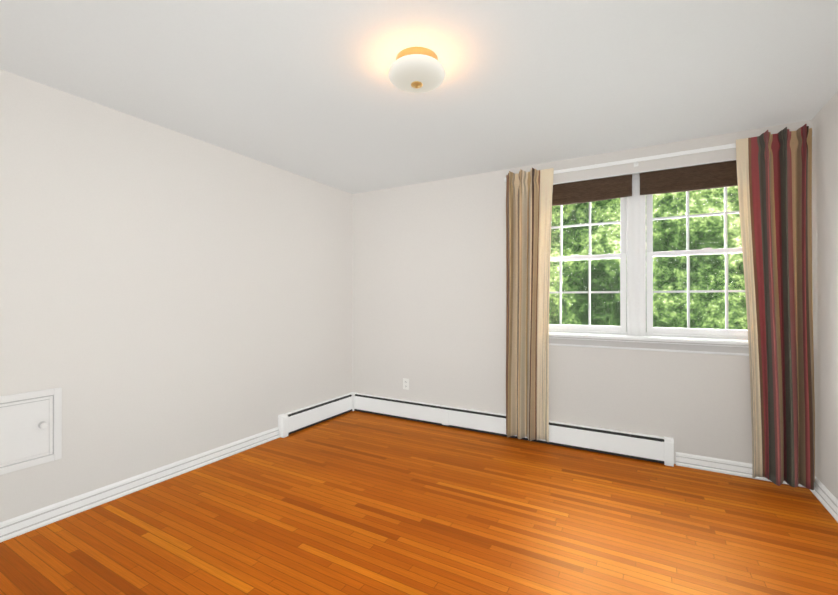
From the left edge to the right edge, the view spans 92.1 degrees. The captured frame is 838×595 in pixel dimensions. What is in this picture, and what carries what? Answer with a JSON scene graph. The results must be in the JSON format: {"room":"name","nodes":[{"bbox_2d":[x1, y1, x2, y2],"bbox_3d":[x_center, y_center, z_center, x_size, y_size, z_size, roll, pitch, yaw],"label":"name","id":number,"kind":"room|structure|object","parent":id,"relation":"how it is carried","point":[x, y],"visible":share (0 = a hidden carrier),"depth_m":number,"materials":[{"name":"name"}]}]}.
{"room":"empty bedroom","nodes":[
{"label":"empty bedroom","id":0,"kind":"room"},
{"bbox_2d":[0,69,352,521],"bbox_3d":[-1.859,0.038,2.802,0.160,2.440,4.199,0,0,30],"label":"wall","id":1,"kind":"structure","parent":0,"point":[168,296],"depth_m":2.72,"materials":[{"name":"paint"}]},
{"bbox_2d":[0,387,61,474],"bbox_3d":[-2.105,0.714,2.152,0.046,0.405,0.330,0,0,30],"label":"access panel","id":2,"kind":"object","parent":1,"relation":"attached to","point":[30,429],"visible":1,"depth_m":2.18,"materials":[{"name":"paint"}]},
{"bbox_2d":[0,427,279,541],"bbox_3d":[-2.038,1.210,2.290,0.029,0.092,3.140,0,0,30],"label":"baseboard","id":3,"kind":"structure","parent":1,"relation":"attached to","point":[29,521],"depth_m":2.56,"materials":[{"name":"white wood"}]},
{"bbox_2d":[0,411,837,594],"bbox_3d":[-0.107,1.305,1.805,4.188,0.100,4.519,0,0,30],"label":"floor","id":4,"kind":"structure","parent":0,"point":[355,503],"depth_m":2.20,"materials":[{"name":"brown wood"}]},
{"bbox_2d":[278,392,673,466],"bbox_3d":[0.325,1.162,3.361,3.081,0.194,1.060,0,0,30],"label":"heater","id":5,"kind":"object","parent":4,"relation":"on","point":[652,448],"visible":0.98,"depth_m":3.73,"materials":[{"name":"white metal"}]},
{"bbox_2d":[0,0,837,193],"bbox_3d":[-0.107,-1.235,1.815,4.188,0.100,4.519,0,0,30],"label":"ceiling","id":6,"kind":"structure","parent":0,"point":[308,89],"depth_m":2.13,"materials":[{"name":"paint"}]},
{"bbox_2d":[388,47,444,92],"bbox_3d":[-0.011,-1.112,2.010,0.282,0.142,0.282,0,0,30],"label":"ceiling light","id":7,"kind":"object","parent":6,"relation":"attached to","point":[416,70],"visible":1,"depth_m":1.93,"materials":[{"name":"white glass"}]},
{"bbox_2d":[352,120,810,463],"bbox_3d":[0.967,0.042,3.707,4.188,2.440,0.160,0,0,30],"label":"wall","id":8,"kind":"structure","parent":0,"point":[429,296],"depth_m":3.82,"materials":[{"name":"paint"}]},
{"bbox_2d":[403,378,408,389],"bbox_3d":[-0.136,0.904,4.229,0.072,0.116,0.009,0,0,30],"label":"electrical outlet","id":9,"kind":"object","parent":8,"relation":"attached to","point":[406,383],"visible":1,"depth_m":4.22,"materials":[{"name":"plastic"}]},
{"bbox_2d":[549,159,748,355],"bbox_3d":[1.739,-0.289,3.236,1.950,1.404,0.210,0,0,30],"label":"window","id":10,"kind":"structure","parent":8,"relation":"in","point":[636,329],"depth_m":3.22,"materials":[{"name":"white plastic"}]},
{"bbox_2d":[552,174,631,205],"bbox_3d":[1.327,-0.890,3.437,0.863,0.185,0.042,0,0,30],"label":"window blind","id":11,"kind":"object","parent":10,"relation":"attached to","point":[600,189],"visible":0.83,"depth_m":3.35,"materials":[{"name":"fabric"}]},
{"bbox_2d":[639,160,737,194],"bbox_3d":[2.121,-0.891,2.987,0.863,0.185,0.042,0,0,30],"label":"window blind","id":12,"kind":"object","parent":10,"relation":"attached to","point":[707,176],"visible":0.65,"depth_m":3.02,"materials":[{"name":"fabric"}]},
{"bbox_2d":[505,131,812,181],"bbox_3d":[1.687,-1.065,3.167,2.068,0.060,0.074,0,0,30],"label":"curtain rod","id":13,"kind":"object","parent":8,"relation":"attached to","point":[635,161],"visible":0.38,"depth_m":3.09,"materials":[{"name":"white metal"}]},
{"bbox_2d":[506,168,553,441],"bbox_3d":[0.940,0.059,3.489,0.415,2.337,0.090,0,0,30],"label":"curtain","id":14,"kind":"object","parent":13,"relation":"hanging from","point":[528,218],"visible":1,"depth_m":3.49,"materials":[{"name":"beige fabric"}]},
{"bbox_2d":[736,124,814,489],"bbox_3d":[2.365,0.058,2.679,0.403,2.342,0.096,0,0,30],"label":"curtain","id":15,"kind":"object","parent":13,"relation":"hanging from","point":[774,176],"visible":1,"depth_m":2.67,"materials":[{"name":"fabric"}]},
{"bbox_2d":[676,452,805,487],"bbox_3d":[2.269,1.213,2.856,0.768,0.092,0.029,0,0,30],"label":"baseboard","id":16,"kind":"structure","parent":8,"relation":"attached to","point":[735,468],"depth_m":2.92,"materials":[{"name":"white wood"}]},
{"bbox_2d":[811,91,837,499],"bbox_3d":[1.646,0.031,0.818,0.160,2.440,4.199,0,0,30],"label":"wall","id":17,"kind":"structure","parent":0,"point":[824,123],"depth_m":2.48,"materials":[{"name":"paint"}]},
{"bbox_2d":[810,476,837,521],"bbox_3d":[1.564,1.205,0.860,0.029,0.092,4.199,0,0,30],"label":"baseboard","id":18,"kind":"structure","parent":17,"relation":"attached to","point":[825,496],"depth_m":2.44,"materials":[{"name":"white wood"}]},
{"label":"outside","id":19,"kind":"structure","parent":0,"visible":0},
{"bbox_2d":[549,186,747,329],"bbox_3d":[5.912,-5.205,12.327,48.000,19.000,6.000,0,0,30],"label":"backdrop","id":20,"kind":"structure","parent":19,"point":[661,317],"depth_m":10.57,"materials":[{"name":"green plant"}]}
]}

